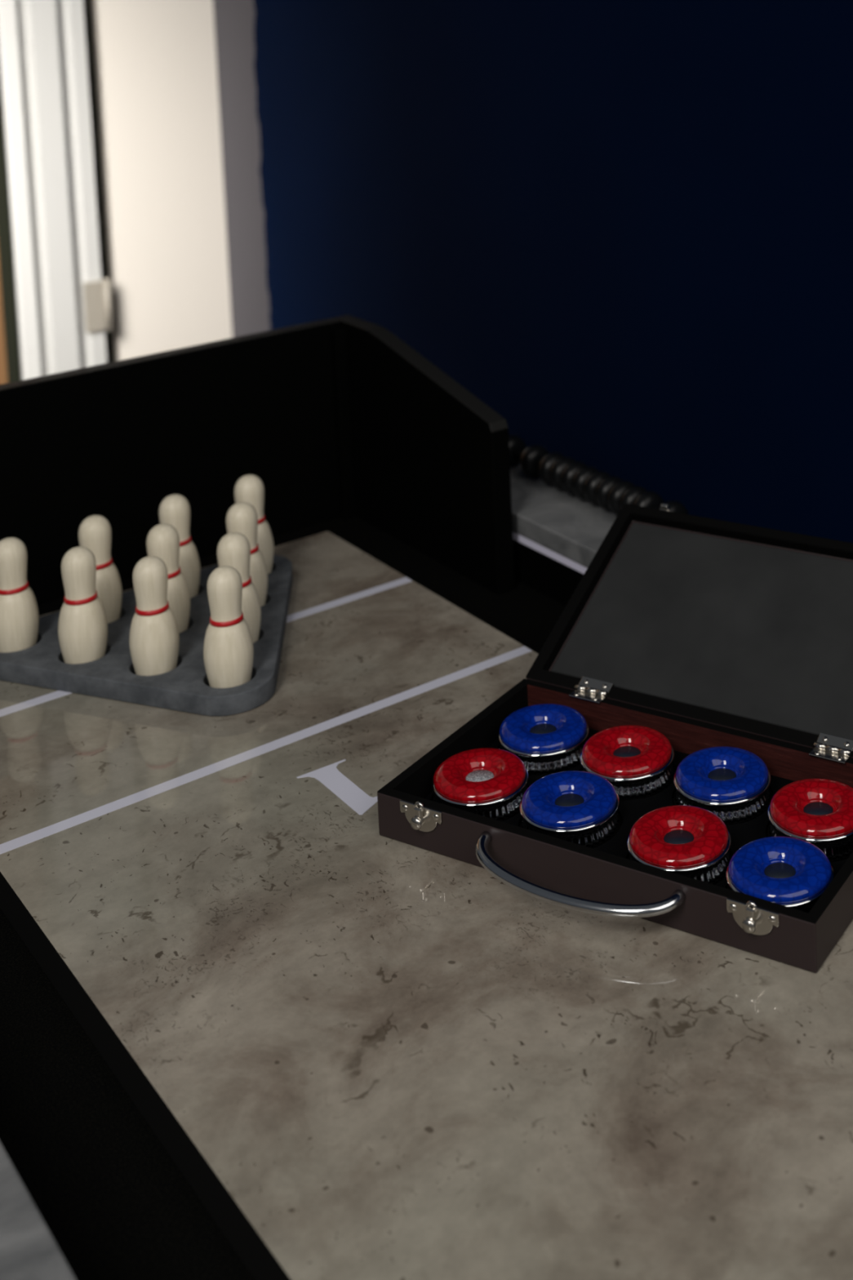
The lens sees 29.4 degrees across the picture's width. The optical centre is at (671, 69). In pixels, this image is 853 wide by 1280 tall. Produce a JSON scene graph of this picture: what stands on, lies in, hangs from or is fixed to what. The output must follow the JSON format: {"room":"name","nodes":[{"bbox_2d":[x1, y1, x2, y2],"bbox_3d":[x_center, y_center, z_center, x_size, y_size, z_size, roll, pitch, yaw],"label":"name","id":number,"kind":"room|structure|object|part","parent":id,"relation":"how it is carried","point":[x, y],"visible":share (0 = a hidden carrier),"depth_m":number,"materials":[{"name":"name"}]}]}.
{"room":"game room","nodes":[
{"label":"game room","id":0,"kind":"room"},
{"bbox_2d":[90,0,232,361],"bbox_3d":[-0.875,-0.265,2.778,0.320,2.700,0.120,-6,7,-39],"label":"wall","id":1,"kind":"structure","parent":0,"point":[156,68],"depth_m":2.73,"materials":[{"name":"white paint"}]},
{"bbox_2d":[83,0,114,363],"bbox_3d":[-1.009,0.047,2.703,0.034,2.100,0.075,-6,7,-39],"label":"trim","id":2,"kind":"structure","parent":1,"relation":"attached to","point":[86,3],"depth_m":2.69,"materials":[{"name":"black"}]},
{"bbox_2d":[213,0,852,542],"bbox_3d":[0.787,-0.144,0.935,0.120,2.700,4.845,-6,7,-39],"label":"wall","id":3,"kind":"structure","parent":0,"point":[624,228],"depth_m":1.96,"materials":[{"name":"blue paint"}]},
{"bbox_3d":[-1.109,1.340,0.472,3.870,0.050,6.400,-6,7,-39],"label":"floor","id":4,"kind":"structure","parent":0,"visible":0},
{"bbox_2d":[0,464,852,1279],"bbox_3d":[0.319,0.858,0.408,0.740,0.834,2.730,-6,7,-39],"label":"table","id":5,"kind":"object","parent":4,"relation":"on","point":[250,1029],"visible":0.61,"depth_m":0.77,"materials":[{"name":"stone"}]},
{"bbox_2d":[0,537,38,652],"bbox_3d":[-0.476,0.382,1.146,0.033,0.090,0.033,0,6,20],"label":"pin","id":6,"kind":"object","parent":5,"relation":"on","point":[19,611],"visible":0.75,"depth_m":1.14,"materials":[{"name":"beige wood"}]},
{"bbox_3d":[0.061,0.478,0.168,0.100,0.018,2.730,-6,7,-39],"label":"rail","id":7,"kind":"part","parent":5,"relation":"part of","materials":[{"name":"grey laminate"}]},
{"bbox_2d":[57,546,107,663],"bbox_3d":[-0.418,0.382,1.125,0.033,0.090,0.033,-5,6,-30],"label":"pin","id":8,"kind":"object","parent":5,"relation":"on","point":[82,625],"visible":0.88,"depth_m":1.11,"materials":[{"name":"beige wood"}]},
{"bbox_2d":[78,515,122,623],"bbox_3d":[-0.429,0.377,1.185,0.033,0.090,0.033,-3,5,-10],"label":"pin","id":9,"kind":"object","parent":5,"relation":"on","point":[95,531],"visible":0.55,"depth_m":1.18,"materials":[{"name":"beige wood"}]},
{"bbox_2d":[0,555,293,715],"bbox_3d":[-0.361,0.413,1.193,0.244,0.014,0.220,0,6,20],"label":"rack","id":10,"kind":"object","parent":5,"relation":"on","point":[186,687],"visible":0.53,"depth_m":1.11,"materials":[{"name":"grey plastic"}]},
{"bbox_2d":[128,555,178,675],"bbox_3d":[-0.361,0.383,1.104,0.033,0.090,0.033,-1,5,10],"label":"pin","id":11,"kind":"object","parent":5,"relation":"on","point":[153,640],"visible":0.91,"depth_m":1.09,"materials":[{"name":"beige wood"}]},
{"bbox_2d":[146,523,190,633],"bbox_3d":[-0.371,0.377,1.164,0.033,0.090,0.033,1,6,30],"label":"pin","id":12,"kind":"object","parent":5,"relation":"on","point":[162,541],"visible":0.59,"depth_m":1.16,"materials":[{"name":"beige wood"}]},
{"bbox_2d":[158,493,199,598],"bbox_3d":[-0.382,0.372,1.225,0.033,0.090,0.033,-2,5,0],"label":"pin","id":13,"kind":"object","parent":5,"relation":"on","point":[174,510],"visible":0.52,"depth_m":1.22,"materials":[{"name":"beige wood"}]},
{"bbox_2d":[203,565,253,688],"bbox_3d":[-0.303,0.383,1.083,0.033,0.090,0.033,-6,7,-39],"label":"pin","id":14,"kind":"object","parent":5,"relation":"on","point":[228,647],"visible":0.88,"depth_m":1.07,"materials":[{"name":"beige paint"}]},
{"bbox_2d":[217,532,261,643],"bbox_3d":[-0.314,0.378,1.143,0.033,0.090,0.033,-4,6,-20],"label":"pin","id":15,"kind":"object","parent":5,"relation":"on","point":[233,549],"visible":0.56,"depth_m":1.13,"materials":[{"name":"beige wood"}]},
{"bbox_2d":[226,502,267,606],"bbox_3d":[-0.324,0.372,1.203,0.033,0.090,0.033,3,7,40],"label":"pin","id":16,"kind":"object","parent":5,"relation":"on","point":[242,517],"visible":0.51,"depth_m":1.20,"materials":[{"name":"beige wood"}]},
{"bbox_2d":[234,474,273,573],"bbox_3d":[-0.335,0.367,1.264,0.033,0.090,0.033,-6,7,-40],"label":"pin","id":17,"kind":"object","parent":5,"relation":"on","point":[249,488],"visible":0.52,"depth_m":1.25,"materials":[{"name":"beige wood"}]},
{"bbox_2d":[0,314,515,604],"bbox_3d":[-0.419,0.350,1.232,0.528,0.184,0.266,-6,7,-39],"label":"panel","id":18,"kind":"object","parent":5,"relation":"on","point":[340,416],"visible":0.99,"depth_m":1.37,"materials":[{"name":"black wood"}]},
{"bbox_3d":[-0.498,0.344,1.327,0.494,0.184,0.018,-6,7,-39],"label":"panel","id":19,"kind":"part","parent":18,"relation":"part of","materials":[{"name":"black wood"}]},
{"bbox_3d":[-0.223,0.329,1.393,0.017,0.184,0.266,-6,7,-39],"label":"panel","id":20,"kind":"part","parent":18,"relation":"part of","materials":[{"name":"black wood"}]},
{"bbox_3d":[0.555,0.514,0.582,0.098,0.150,2.726,-6,7,-39],"label":"rail","id":21,"kind":"part","parent":5,"relation":"part of","materials":[{"name":"black wood"}]},
{"bbox_3d":[0.553,0.425,0.573,0.100,0.018,2.730,-6,7,-39],"label":"rail","id":22,"kind":"part","parent":5,"relation":"part of","materials":[{"name":"grey metal"}]},
{"bbox_2d":[508,435,688,515],"bbox_3d":[-0.048,0.350,1.306,0.028,0.031,0.430,-6,7,-39],"label":"coiled cord","id":23,"kind":"object","parent":5,"relation":"on","point":[592,485],"depth_m":1.32,"materials":[{"name":"black"}]},
{"bbox_3d":[-0.048,0.349,1.306,0.007,0.007,0.430,-6,7,-39],"label":"rod","id":24,"kind":"part","parent":23,"relation":"part of","materials":[{"name":"black"}]},
{"bbox_2d":[377,503,852,973],"bbox_3d":[0.013,0.379,0.957,0.274,0.102,0.324,1,6,29],"label":"case","id":25,"kind":"object","parent":5,"relation":"on","point":[701,633],"visible":0.75,"depth_m":1.00,"materials":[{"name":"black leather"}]},
{"bbox_3d":[-0.143,0.423,0.892,0.007,0.007,0.006,1,6,29],"label":"knob","id":26,"kind":"part","parent":25,"relation":"part of","materials":[{"name":"silver metal"}]},
{"bbox_3d":[-0.141,0.422,0.895,0.029,0.015,0.002,1,6,29],"label":"plate","id":27,"kind":"part","parent":25,"relation":"part of","materials":[{"name":"silver metal"}]},
{"bbox_2d":[431,747,528,821],"bbox_3d":[-0.113,0.422,0.936,0.057,0.021,0.057,-5,6,-34],"label":"puck","id":28,"kind":"object","parent":25,"relation":"in","point":[491,783],"visible":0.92,"depth_m":0.92,"materials":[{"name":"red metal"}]},
{"bbox_2d":[497,703,589,775],"bbox_3d":[-0.080,0.416,0.988,0.057,0.021,0.057,-6,7,-39],"label":"puck","id":29,"kind":"object","parent":25,"relation":"in","point":[548,739],"visible":0.97,"depth_m":0.97,"materials":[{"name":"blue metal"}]},
{"bbox_2d":[519,770,619,848],"bbox_3d":[-0.058,0.423,0.907,0.057,0.021,0.057,2,6,34],"label":"puck","id":30,"kind":"object","parent":25,"relation":"in","point":[580,807],"visible":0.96,"depth_m":0.90,"materials":[{"name":"blue plastic"}]},
{"bbox_3d":[-0.056,0.426,0.832,0.128,0.009,0.031,1,6,29],"label":"handle","id":31,"kind":"part","parent":25,"relation":"part of","materials":[{"name":"silver metal"}]},
{"bbox_2d":[579,724,674,799],"bbox_3d":[-0.027,0.417,0.958,0.057,0.021,0.057,1,6,29],"label":"puck","id":32,"kind":"object","parent":25,"relation":"in","point":[637,761],"visible":0.94,"depth_m":0.94,"materials":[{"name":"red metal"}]},
{"bbox_2d":[626,804,731,884],"bbox_3d":[0.004,0.424,0.867,0.057,0.021,0.057,-1,6,13],"label":"puck","id":33,"kind":"object","parent":25,"relation":"in","point":[695,842],"visible":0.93,"depth_m":0.86,"materials":[{"name":"red plastic"}]},
{"bbox_3d":[0.057,0.366,1.036,0.274,0.016,0.152,1,34,29],"label":"lid frame","id":34,"kind":"part","parent":25,"relation":"part of","materials":[{"name":"black leather"}]},
{"bbox_2d":[673,746,771,824],"bbox_3d":[0.030,0.418,0.929,0.057,0.021,0.057,-1,5,8],"label":"puck","id":35,"kind":"object","parent":25,"relation":"in","point":[732,784],"visible":0.97,"depth_m":0.92,"materials":[{"name":"blue plastic"}]},
{"bbox_3d":[0.084,0.319,1.084,0.254,0.001,0.007,1,34,29],"label":"lid trim","id":36,"kind":"part","parent":25,"relation":"part of","materials":[{"name":"black wood"}]},
{"bbox_3d":[0.039,0.426,0.792,0.007,0.007,0.006,1,6,29],"label":"knob","id":37,"kind":"part","parent":25,"relation":"part of","materials":[{"name":"silver metal"}]},
{"bbox_3d":[0.041,0.426,0.795,0.029,0.015,0.001,1,6,29],"label":"plate","id":38,"kind":"part","parent":25,"relation":"part of","materials":[{"name":"silver metal"}]},
{"bbox_2d":[725,835,835,912],"bbox_3d":[0.057,0.426,0.834,0.057,0.021,0.057,-3,5,-8],"label":"puck","id":39,"kind":"object","parent":25,"relation":"in","point":[793,873],"visible":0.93,"depth_m":0.83,"materials":[{"name":"blue plastic"}]},
{"bbox_2d":[767,778,852,862],"bbox_3d":[0.082,0.420,0.890,0.057,0.021,0.057,-3,6,-13],"label":"puck","id":40,"kind":"object","parent":25,"relation":"in","point":[819,812],"visible":0.95,"depth_m":0.88,"materials":[{"name":"red plastic"}]},
{"bbox_3d":[-1.626,-1.232,2.087,1.550,0.600,0.120,-6,7,-39],"label":"wall","id":41,"kind":"structure","parent":0,"visible":0},
{"bbox_2d":[0,86,21,384],"bbox_3d":[-1.340,0.115,2.337,0.672,2.030,0.051,-6,7,-39],"label":"door","id":42,"kind":"structure","parent":41,"relation":"in","point":[10,365],"depth_m":2.55,"materials":[{"name":"brown wood"}]},
{"bbox_2d":[0,0,106,380],"bbox_3d":[-1.018,0.059,2.581,0.138,2.100,0.032,-6,7,-39],"label":"door frame","id":43,"kind":"structure","parent":41,"relation":"attached to","point":[44,85],"depth_m":2.58,"materials":[{"name":"grey paint"}]},
{"bbox_2d":[83,277,113,333],"bbox_3d":[-0.954,0.393,2.642,0.042,0.088,0.016,-6,7,-39],"label":"door hinge","id":44,"kind":"object","parent":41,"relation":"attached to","point":[97,294],"visible":1,"depth_m":2.64,"materials":[{"name":"beige paint"}]}
]}

